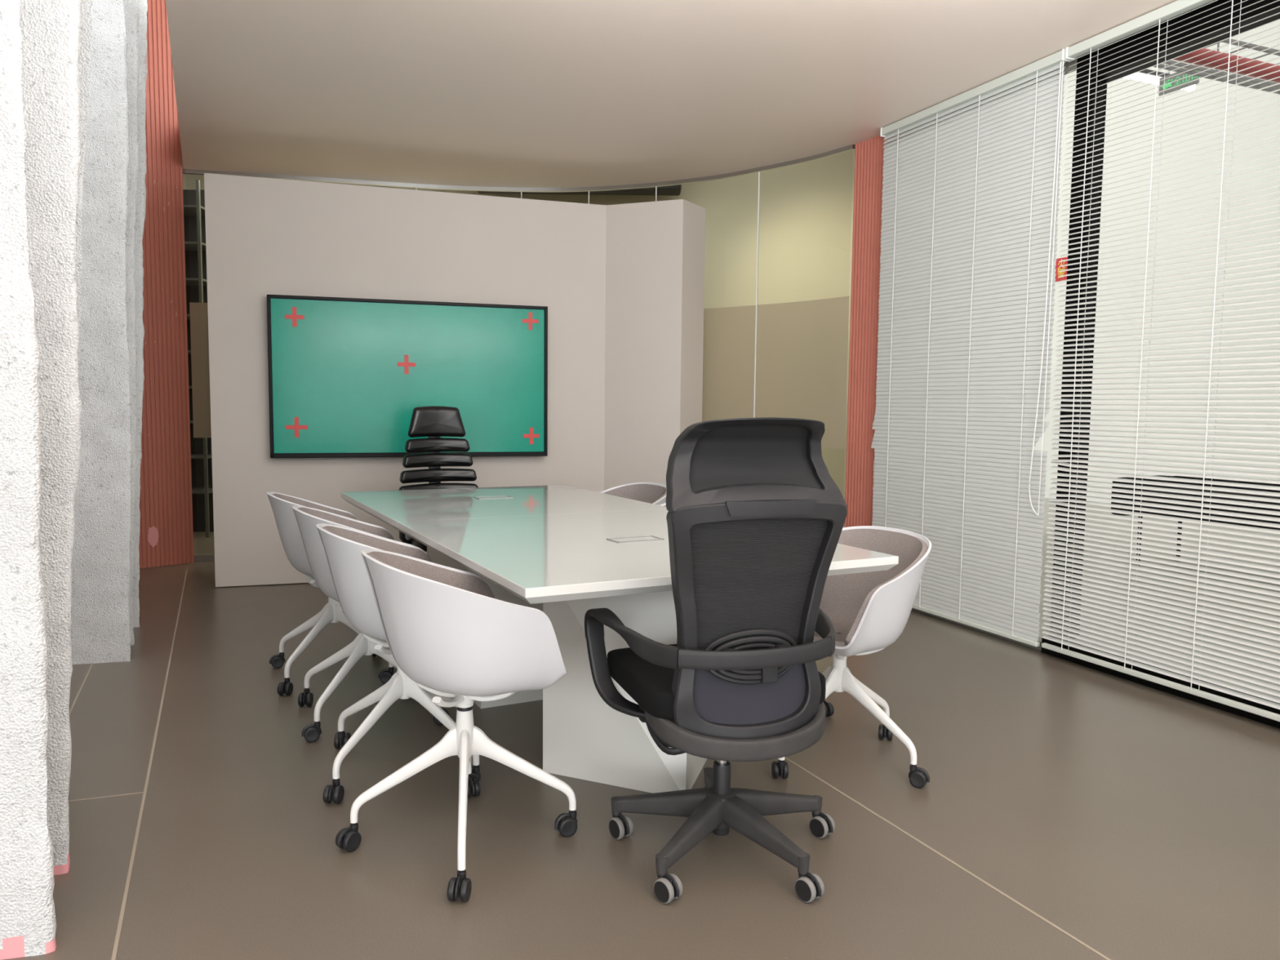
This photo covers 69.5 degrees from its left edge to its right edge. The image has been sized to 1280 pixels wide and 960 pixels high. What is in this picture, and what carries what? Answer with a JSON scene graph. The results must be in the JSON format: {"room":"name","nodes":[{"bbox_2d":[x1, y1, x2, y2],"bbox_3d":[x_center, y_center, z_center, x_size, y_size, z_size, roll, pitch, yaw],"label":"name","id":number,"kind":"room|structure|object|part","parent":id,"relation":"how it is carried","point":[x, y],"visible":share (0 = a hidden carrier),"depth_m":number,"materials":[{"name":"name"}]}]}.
{"room":"office","nodes":[
{"label":"office","id":0,"kind":"room"},
{"bbox_2d":[0,0,92,959],"bbox_3d":[-2.529,-1.278,2.050,2.554,4.599,1.134,-1,5,-17],"label":"wall","id":1,"kind":"structure","parent":0,"point":[46,45],"depth_m":2.02,"materials":[{"name":"white paint"}]},
{"bbox_2d":[70,0,147,664],"bbox_3d":[-3.333,-1.485,4.457,2.219,4.599,1.818,1,5,0],"label":"wall","id":2,"kind":"structure","parent":0,"point":[105,562],"depth_m":4.20,"materials":[{"name":"white paint"}]},
{"bbox_2d":[138,0,194,568],"bbox_3d":[-3.653,-1.654,6.475,0.840,4.599,0.103,-4,6,-43],"label":"wall","id":3,"kind":"structure","parent":0,"point":[166,503],"depth_m":6.67,"materials":[{"name":"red paint"}]},
{"bbox_2d":[204,173,705,586],"bbox_3d":[-1.186,-0.648,6.494,3.342,2.630,0.583,0,5,-11],"label":"wall partition","id":4,"kind":"structure","parent":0,"point":[621,286],"depth_m":6.32,"materials":[{"name":"white paint"}]},
{"bbox_2d":[266,294,547,457],"bbox_3d":[-1.526,-0.678,6.229,1.819,1.043,0.094,-1,5,-18],"label":"display screen","id":5,"kind":"object","parent":4,"relation":"attached to","point":[348,377],"visible":0.99,"depth_m":6.16,"materials":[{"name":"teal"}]},
{"bbox_2d":[182,143,855,561],"bbox_3d":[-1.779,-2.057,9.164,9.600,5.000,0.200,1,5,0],"label":"glass wall","id":6,"kind":"structure","parent":0,"point":[805,244],"depth_m":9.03,"materials":[{"name":"glass"}]},
{"bbox_2d":[3,497,1279,959],"bbox_3d":[0.991,0.897,4.702,26.000,0.102,27.227,1,5,0],"label":"floor","id":7,"kind":"structure","parent":0,"point":[1140,821],"depth_m":2.70,"materials":[{"name":"tile"}]},
{"bbox_2d":[69,663,93,715],"bbox_3d":[-2.334,0.884,3.842,0.007,0.003,2.036,-2,5,-25],"label":"joint","id":8,"kind":"object","parent":7,"relation":"on","point":[89,670],"visible":0.29,"depth_m":3.88,"materials":[{"name":"beige"}]},
{"bbox_2d":[68,791,143,801],"bbox_3d":[-1.876,0.979,2.751,0.711,0.003,0.006,-1,5,-20],"label":"joint","id":9,"kind":"object","parent":7,"relation":"on","point":[140,792],"visible":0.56,"depth_m":2.83,"materials":[{"name":"beige"}]},
{"bbox_2d":[111,569,187,959],"bbox_3d":[-2.061,0.873,4.013,0.008,0.003,5.749,-2,5,-24],"label":"joint","id":10,"kind":"object","parent":7,"relation":"on","point":[126,887],"visible":1,"depth_m":2.72,"materials":[{"name":"beige"}]},
{"bbox_2d":[182,179,213,537],"bbox_3d":[-4.029,-1.052,8.259,0.445,3.100,0.412,1,5,0],"label":"storage rack","id":11,"kind":"object","parent":7,"relation":"on","point":[194,222],"visible":0.27,"depth_m":8.35,"materials":[{"name":"metal"}]},
{"bbox_3d":[-3.819,-1.034,8.066,0.025,3.100,0.025,1,5,0],"label":"upright post","id":12,"kind":"part","parent":11,"relation":"part of","materials":[{"name":"metal"}]},
{"bbox_2d":[266,491,394,695],"bbox_3d":[-1.364,0.458,4.095,0.525,0.821,0.566,-2,5,-27],"label":"tub chair","id":13,"kind":"object","parent":7,"relation":"on","point":[286,523],"visible":0.39,"depth_m":3.96,"materials":[{"name":"white plastic"}]},
{"bbox_3d":[-1.501,0.664,4.168,0.323,0.262,0.028,2,5,21],"label":"leg","id":14,"kind":"part","parent":13,"relation":"part of","materials":[{"name":"white metal"}]},
{"bbox_3d":[-1.415,0.681,3.977,0.028,0.262,0.323,2,5,21],"label":"leg","id":15,"kind":"part","parent":13,"relation":"part of","materials":[{"name":"white metal"}]},
{"bbox_3d":[-1.224,0.676,4.062,0.323,0.262,0.028,2,5,21],"label":"leg","id":16,"kind":"part","parent":13,"relation":"part of","materials":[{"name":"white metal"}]},
{"bbox_2d":[291,505,448,742],"bbox_3d":[-1.068,0.506,3.572,0.541,0.824,0.577,-2,5,-27],"label":"tub chair","id":17,"kind":"object","parent":7,"relation":"on","point":[307,518],"visible":0.27,"depth_m":3.45,"materials":[{"name":"white plastic"}]},
{"bbox_3d":[-1.197,0.710,3.648,0.323,0.262,0.028,2,5,20],"label":"leg","id":18,"kind":"part","parent":17,"relation":"part of","materials":[{"name":"white metal"}]},
{"bbox_3d":[-1.110,0.727,3.458,0.028,0.262,0.323,2,5,20],"label":"leg","id":19,"kind":"part","parent":17,"relation":"part of","materials":[{"name":"white metal"}]},
{"bbox_3d":[-0.918,0.722,3.545,0.323,0.262,0.028,2,5,20],"label":"leg","id":20,"kind":"part","parent":17,"relation":"part of","materials":[{"name":"white metal"}]},
{"bbox_2d":[315,523,480,804],"bbox_3d":[-0.795,0.549,3.059,0.512,0.821,0.573,-1,5,-18],"label":"tub chair","id":21,"kind":"object","parent":7,"relation":"on","point":[342,546],"visible":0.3,"depth_m":2.91,"materials":[{"name":"white plastic"}]},
{"bbox_3d":[-0.913,0.754,3.147,0.323,0.262,0.028,3,5,29],"label":"leg","id":22,"kind":"part","parent":21,"relation":"part of","materials":[{"name":"white metal"}]},
{"bbox_3d":[-0.855,0.771,2.946,0.028,0.262,0.323,3,5,29],"label":"leg","id":23,"kind":"part","parent":21,"relation":"part of","materials":[{"name":"white metal"}]},
{"bbox_3d":[-0.711,0.752,3.205,0.028,0.262,0.323,3,5,29],"label":"leg","id":24,"kind":"part","parent":21,"relation":"part of","materials":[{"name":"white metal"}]},
{"bbox_3d":[-0.653,0.769,3.004,0.323,0.262,0.028,3,5,29],"label":"leg","id":25,"kind":"part","parent":21,"relation":"part of","materials":[{"name":"white metal"}]},
{"bbox_2d":[398,405,478,551],"bbox_3d":[-1.065,0.180,5.257,0.670,1.196,0.678,-2,5,-30],"label":"chair","id":26,"kind":"object","parent":7,"relation":"on","point":[433,422],"visible":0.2,"depth_m":5.40,"materials":[{"name":"black leather"}]},
{"bbox_3d":[-1.317,0.265,5.133,0.077,0.217,0.240,-2,5,-30],"label":"armrest","id":27,"kind":"part","parent":26,"relation":"part of","materials":[{"name":"black"}]},
{"bbox_3d":[-1.073,0.330,5.245,0.470,0.099,0.470,-2,5,-30],"label":"seat","id":28,"kind":"part","parent":26,"relation":"part of","materials":[{"name":"black leather"}]},
{"bbox_2d":[408,405,465,437],"bbox_3d":[-1.196,-0.343,5.415,0.344,0.182,0.085,-2,5,-30],"label":"cushion","id":29,"kind":"object","parent":26,"relation":"on","point":[430,421],"depth_m":5.39,"materials":[{"name":"black leather"}]},
{"bbox_2d":[402,453,472,467],"bbox_3d":[-1.193,-0.116,5.423,0.416,0.081,0.101,-2,5,-30],"label":"cushion","id":30,"kind":"object","parent":26,"relation":"on","point":[428,460],"depth_m":5.41,"materials":[{"name":"black leather"}]},
{"bbox_2d":[404,437,470,453],"bbox_3d":[-1.194,-0.205,5.419,0.384,0.084,0.096,-2,5,-30],"label":"cushion","id":31,"kind":"object","parent":26,"relation":"on","point":[430,445],"depth_m":5.40,"materials":[{"name":"black leather"}]},
{"bbox_2d":[399,468,476,483],"bbox_3d":[-1.191,-0.027,5.425,0.456,0.079,0.109,-2,5,-30],"label":"cushion","id":32,"kind":"object","parent":26,"relation":"on","point":[430,475],"depth_m":5.42,"materials":[{"name":"black leather"}]},
{"bbox_2d":[398,483,478,490],"bbox_3d":[-1.189,0.064,5.428,0.480,0.088,0.113,-2,5,-30],"label":"cushion","id":33,"kind":"object","parent":26,"relation":"on","point":[427,486],"depth_m":5.42,"materials":[{"name":"black leather"}]},
{"bbox_2d":[335,548,577,902],"bbox_3d":[-0.492,0.597,2.530,0.563,0.824,0.582,-4,6,-43],"label":"tub chair","id":34,"kind":"object","parent":7,"relation":"on","point":[444,627],"visible":1,"depth_m":2.35,"materials":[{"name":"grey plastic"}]},
{"bbox_3d":[-0.633,0.807,2.544,0.323,0.262,0.028,0,5,-9],"label":"leg","id":35,"kind":"part","parent":34,"relation":"part of","materials":[{"name":"white metal"}]},
{"bbox_3d":[-0.463,0.819,2.421,0.028,0.262,0.323,0,5,-9],"label":"leg","id":36,"kind":"part","parent":34,"relation":"part of","materials":[{"name":"white metal"}]},
{"bbox_3d":[-0.510,0.794,2.713,0.028,0.262,0.323,0,5,-9],"label":"leg","id":37,"kind":"part","parent":34,"relation":"part of","materials":[{"name":"white metal"}]},
{"bbox_3d":[-0.340,0.806,2.590,0.323,0.262,0.028,0,5,-9],"label":"leg","id":38,"kind":"part","parent":34,"relation":"part of","materials":[{"name":"white metal"}]},
{"bbox_2d":[340,484,898,793],"bbox_3d":[-0.370,0.524,3.873,1.245,0.753,2.745,-2,5,-27],"label":"conference table","id":39,"kind":"object","parent":7,"relation":"on","point":[562,552],"visible":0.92,"depth_m":2.99,"materials":[{"name":"grey glass"}]},
{"bbox_3d":[-0.696,0.119,4.483,1.245,0.046,1.304,-2,5,-27],"label":"tabletop panel","id":40,"kind":"part","parent":39,"relation":"part of","materials":[{"name":"grey glass"}]},
{"bbox_3d":[-0.067,0.225,3.267,1.245,0.046,1.440,-2,5,-27],"label":"tabletop panel","id":41,"kind":"part","parent":39,"relation":"part of","materials":[{"name":"grey glass"}]},
{"bbox_2d":[600,482,666,505],"bbox_3d":[-0.120,0.424,4.839,0.529,0.799,0.572,-2,5,-27],"label":"tub chair","id":42,"kind":"object","parent":7,"relation":"on","point":[655,493],"visible":0.02,"depth_m":5.00,"materials":[{"name":"white plastic"}]},
{"bbox_2d":[584,417,847,903],"bbox_3d":[0.234,0.423,2.496,0.688,1.192,0.704,-1,5,-18],"label":"office chair","id":43,"kind":"object","parent":7,"relation":"on","point":[756,517],"visible":1,"depth_m":2.30,"materials":[{"name":"black plastic"}]},
{"bbox_3d":[0.002,0.504,2.447,0.157,0.274,0.444,-2,6,-33],"label":"armrest","id":44,"kind":"part","parent":43,"relation":"part of","materials":[{"name":"black plastic"}]},
{"bbox_3d":[0.062,0.900,2.578,0.299,0.102,0.059,2,5,16],"label":"leg","id":45,"kind":"part","parent":43,"relation":"part of","materials":[{"name":"black plastic"}]},
{"bbox_3d":[0.129,0.915,2.395,0.059,0.102,0.299,4,6,34],"label":"leg","id":46,"kind":"part","parent":43,"relation":"part of","materials":[{"name":"black plastic"}]},
{"bbox_3d":[0.217,0.891,2.699,0.059,0.102,0.300,0,5,-2],"label":"leg","id":47,"kind":"part","parent":43,"relation":"part of","materials":[{"name":"black plastic"}]},
{"bbox_3d":[0.199,0.546,2.587,0.504,0.093,0.500,-1,5,-18],"label":"seat","id":48,"kind":"part","parent":43,"relation":"part of","materials":[{"name":"black fabric"}]},
{"bbox_3d":[0.291,-0.042,2.273,0.472,0.226,0.168,-1,5,-18],"label":"headrest frame","id":49,"kind":"part","parent":43,"relation":"part of","materials":[{"name":"black plastic"}]},
{"bbox_3d":[0.290,0.363,2.297,0.472,0.641,0.156,-1,5,-18],"label":"frame","id":50,"kind":"part","parent":43,"relation":"part of","materials":[{"name":"black plastic"}]},
{"bbox_3d":[0.325,0.917,2.402,0.059,0.102,0.299,-3,6,-38],"label":"leg","id":51,"kind":"part","parent":43,"relation":"part of","materials":[{"name":"black plastic"}]},
{"bbox_3d":[0.381,0.902,2.584,0.300,0.102,0.060,-1,5,-18],"label":"leg","id":52,"kind":"part","parent":43,"relation":"part of","materials":[{"name":"black plastic"}]},
{"bbox_3d":[0.439,0.497,2.589,0.157,0.274,0.444,0,5,-3],"label":"armrest","id":53,"kind":"part","parent":43,"relation":"part of","materials":[{"name":"black plastic"}]},
{"bbox_2d":[823,699,834,716],"bbox_3d":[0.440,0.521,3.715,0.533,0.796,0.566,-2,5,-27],"label":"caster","id":54,"kind":"object","parent":7,"relation":"on","point":[829,710],"visible":0.03,"depth_m":3.62,"materials":[{"name":"black plastic"}]},
{"bbox_2d":[771,525,931,788],"bbox_3d":[0.688,0.574,3.183,0.562,0.788,0.615,0,5,-11],"label":"tub chair","id":55,"kind":"object","parent":7,"relation":"on","point":[868,612],"visible":0.66,"depth_m":3.13,"materials":[{"name":"white plastic"}]},
{"bbox_3d":[0.576,0.774,3.100,0.323,0.262,0.028,-4,6,-41],"label":"leg","id":56,"kind":"part","parent":55,"relation":"part of","materials":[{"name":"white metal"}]},
{"bbox_3d":[0.589,0.757,3.309,0.028,0.262,0.323,-4,6,-41],"label":"leg","id":57,"kind":"part","parent":55,"relation":"part of","materials":[{"name":"white metal"}]},
{"bbox_3d":[0.798,0.760,3.296,0.323,0.262,0.028,-4,6,-41],"label":"leg","id":58,"kind":"part","parent":55,"relation":"part of","materials":[{"name":"white metal"}]},
{"bbox_3d":[0.785,0.777,3.087,0.028,0.262,0.323,-4,6,-41],"label":"leg","id":59,"kind":"part","parent":55,"relation":"part of","materials":[{"name":"white metal"}]},
{"bbox_2d":[784,756,1110,959],"bbox_3d":[0.640,0.991,2.917,0.007,0.003,4.524,-2,5,-25],"label":"joint","id":60,"kind":"object","parent":7,"relation":"on","point":[785,757],"visible":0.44,"depth_m":2.44,"materials":[{"name":"beige"}]},
{"bbox_2d":[1111,475,1279,564],"bbox_3d":[4.583,0.380,6.642,0.790,0.689,2.060,-2,5,-31],"label":"bench","id":61,"kind":"object","parent":7,"relation":"on","point":[1178,477],"visible":0.43,"depth_m":6.95,"materials":[{"name":"black fabric"}]},
{"bbox_3d":[3.921,0.459,7.246,0.028,0.420,0.028,-2,5,-31],"label":"leg","id":62,"kind":"part","parent":61,"relation":"part of","materials":[{"name":"black"}]},
{"bbox_3d":[4.073,0.122,7.459,0.760,0.298,0.100,-2,5,-31],"label":"armrest","id":63,"kind":"part","parent":61,"relation":"part of","materials":[{"name":"black fabric"}]},
{"bbox_3d":[4.402,0.440,7.531,0.028,0.420,0.028,-2,5,-31],"label":"leg","id":64,"kind":"part","parent":61,"relation":"part of","materials":[{"name":"black"}]},
{"bbox_3d":[4.555,0.227,6.611,0.660,0.199,1.960,-2,5,-31],"label":"seat","id":65,"kind":"part","parent":61,"relation":"part of","materials":[{"name":"black fabric"}]},
{"bbox_3d":[4.865,0.185,6.792,0.140,0.318,2.000,-2,5,-31],"label":"backrest","id":66,"kind":"part","parent":61,"relation":"part of","materials":[{"name":"black fabric"}]},
{"bbox_2d":[165,0,1177,187],"bbox_3d":[-0.301,-1.977,1.732,11.756,0.300,10.976,1,5,0],"label":"ceiling","id":67,"kind":"structure","parent":0,"point":[488,93],"depth_m":4.73,"materials":[{"name":"white paint"}]},
{"bbox_2d":[844,132,912,527],"bbox_3d":[1.503,-0.694,5.859,0.103,2.894,0.446,-2,5,-26],"label":"wall","id":68,"kind":"structure","parent":0,"point":[868,154],"depth_m":5.89,"materials":[{"name":"red paint"}]},
{"bbox_2d":[904,0,1279,728],"bbox_3d":[2.321,-0.532,3.985,0.140,2.895,4.400,-1,5,-23],"label":"window","id":69,"kind":"structure","parent":68,"relation":"in","point":[1261,719],"depth_m":4.33,"materials":[{"name":"black"}]},
{"bbox_2d":[871,48,1071,647],"bbox_3d":[1.711,-0.649,5.061,0.064,2.848,1.397,-1,5,-23],"label":"blind","id":70,"kind":"object","parent":69,"relation":"attached to","point":[971,203],"visible":0.94,"depth_m":4.92,"materials":[{"name":"grey plastic"}]},
{"bbox_3d":[1.519,-0.675,5.534,0.037,2.780,0.004,0,5,-3],"label":"ladder cord","id":71,"kind":"part","parent":70,"relation":"part of","materials":[{"name":"white plastic"}]},
{"bbox_3d":[1.648,-0.648,5.226,0.037,2.780,0.004,0,5,-3],"label":"ladder cord","id":72,"kind":"part","parent":70,"relation":"part of","materials":[{"name":"white plastic"}]},
{"bbox_3d":[1.773,-0.622,4.927,0.037,2.780,0.004,0,5,-3],"label":"ladder cord","id":73,"kind":"part","parent":70,"relation":"part of","materials":[{"name":"white plastic"}]},
{"bbox_3d":[1.705,0.760,5.172,0.026,0.022,1.348,-1,5,-23],"label":"rail","id":74,"kind":"part","parent":70,"relation":"part of","materials":[{"name":"grey"}]},
{"bbox_3d":[1.921,-0.592,4.573,0.037,2.780,0.004,0,5,-3],"label":"ladder cord","id":75,"kind":"part","parent":70,"relation":"part of","materials":[{"name":"white plastic"}]},
{"bbox_3d":[1.942,-0.892,4.425,0.011,2.137,0.089,-1,5,-23],"label":"pull cord","id":76,"kind":"part","parent":70,"relation":"part of","materials":[{"name":"white plastic"}]},
{"bbox_3d":[2.125,-0.545,4.481,0.120,2.667,0.075,-1,5,-23],"label":"frame post","id":77,"kind":"part","parent":69,"relation":"part of","materials":[{"name":"black"}]},
{"bbox_3d":[2.118,-0.540,4.420,0.060,2.667,0.027,-1,5,-23],"label":"frame post","id":78,"kind":"part","parent":69,"relation":"part of","materials":[{"name":"black"}]},
{"bbox_3d":[2.596,0.933,3.357,0.100,0.085,2.800,-1,5,-23],"label":"rail","id":79,"kind":"part","parent":69,"relation":"part of","materials":[{"name":"black metal"}]},
{"bbox_2d":[1041,0,1279,721],"bbox_3d":[2.487,-0.494,3.227,0.054,2.841,2.592,-1,5,-23],"label":"blind","id":80,"kind":"object","parent":69,"relation":"attached to","point":[1177,7],"visible":1,"depth_m":3.87,"materials":[{"name":"grey"}]},
{"bbox_3d":[2.041,-0.571,4.288,0.037,2.773,0.004,0,5,-3],"label":"ladder cord","id":81,"kind":"part","parent":80,"relation":"part of","materials":[{"name":"white plastic"}]},
{"bbox_3d":[2.174,-0.543,3.971,0.037,2.773,0.004,0,5,-3],"label":"ladder cord","id":82,"kind":"part","parent":80,"relation":"part of","materials":[{"name":"white plastic"}]},
{"bbox_3d":[2.472,0.911,3.342,0.026,0.022,2.572,-1,5,-23],"label":"rail","id":83,"kind":"part","parent":80,"relation":"part of","materials":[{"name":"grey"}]},
{"bbox_3d":[2.295,-0.518,3.681,0.037,2.773,0.004,0,5,-3],"label":"ladder cord","id":84,"kind":"part","parent":80,"relation":"part of","materials":[{"name":"white plastic"}]},
{"bbox_2d":[995,19,1279,503],"bbox_3d":[7.166,-2.533,8.780,0.200,6.200,22.000,-1,5,-23],"label":"wall","id":85,"kind":"structure","parent":0,"point":[1046,443],"depth_m":10.68,"materials":[{"name":"paint"}]},
{"bbox_2d":[1054,257,1067,281],"bbox_3d":[5.587,-2.798,12.265,0.018,0.300,0.360,-1,5,-23],"label":"notice","id":86,"kind":"object","parent":85,"relation":"attached to","point":[1058,268],"visible":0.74,"depth_m":12.26,"materials":[{"name":"red"}]},
{"bbox_3d":[4.917,-5.485,5.950,14.584,0.100,22.842,1,5,0],"label":"ceiling","id":87,"kind":"structure","parent":0,"visible":0},
{"bbox_2d":[1124,68,1170,84],"bbox_3d":[4.453,-3.558,8.153,0.557,0.114,0.070,-1,5,-23],"label":"lamp","id":88,"kind":"object","parent":87,"relation":"hanging from","point":[1144,77],"depth_m":8.13,"materials":[{"name":"grey plastic"}]},
{"bbox_2d":[1158,65,1199,95],"bbox_3d":[4.444,-4.385,7.497,0.024,2.350,0.356,-1,5,-23],"label":"exit sign","id":89,"kind":"object","parent":87,"relation":"hanging from","point":[1181,75],"visible":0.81,"depth_m":7.61,"materials":[{"name":"green plastic"}]},
{"bbox_2d":[1181,83,1197,91],"bbox_3d":[4.943,-3.553,8.358,0.195,0.077,0.070,-1,5,-23],"label":"lamp","id":90,"kind":"object","parent":87,"relation":"hanging from","point":[1194,87],"depth_m":8.36,"materials":[{"name":"grey"}]},
{"bbox_2d":[1152,43,1279,93],"bbox_3d":[4.514,-4.332,7.111,5.700,2.392,0.123,-1,5,-23],"label":"cable tray","id":91,"kind":"object","parent":87,"relation":"hanging from","point":[1201,68],"visible":0.38,"depth_m":7.20,"materials":[{"name":"grey metal"}]},
{"bbox_2d":[1152,59,1279,93],"bbox_3d":[4.502,-3.161,7.207,5.700,0.043,0.123,-1,5,-23],"label":"tray","id":92,"kind":"object","parent":91,"relation":"on","point":[1201,68],"depth_m":7.21,"materials":[{"name":"grey metal"}]},
{"bbox_2d":[1173,48,1279,82],"bbox_3d":[4.868,-4.057,6.278,5.700,2.795,0.098,-1,5,-23],"label":"pipe","id":93,"kind":"object","parent":87,"relation":"hanging from","point":[1197,52],"visible":0.29,"depth_m":5.91,"materials":[{"name":"metal"}]},
{"bbox_2d":[1203,38,1279,64],"bbox_3d":[4.713,-4.256,6.638,5.700,2.461,0.243,-1,5,-23],"label":"cable tray","id":94,"kind":"object","parent":87,"relation":"hanging from","point":[1260,48],"visible":0.14,"depth_m":6.46,"materials":[{"name":"grey metal"}]},
{"bbox_3d":[-1.758,-4.059,7.895,10.000,0.100,2.400,1,5,0],"label":"ceiling","id":95,"kind":"structure","parent":0,"visible":0},
{"bbox_2d":[477,184,681,195],"bbox_3d":[-2.165,-3.358,8.317,5.400,1.374,0.625,1,5,0],"label":"ventilation duct","id":96,"kind":"object","parent":95,"relation":"hanging from","point":[673,190],"visible":0.12,"depth_m":8.57,"materials":[{"name":"metal"}]}
]}

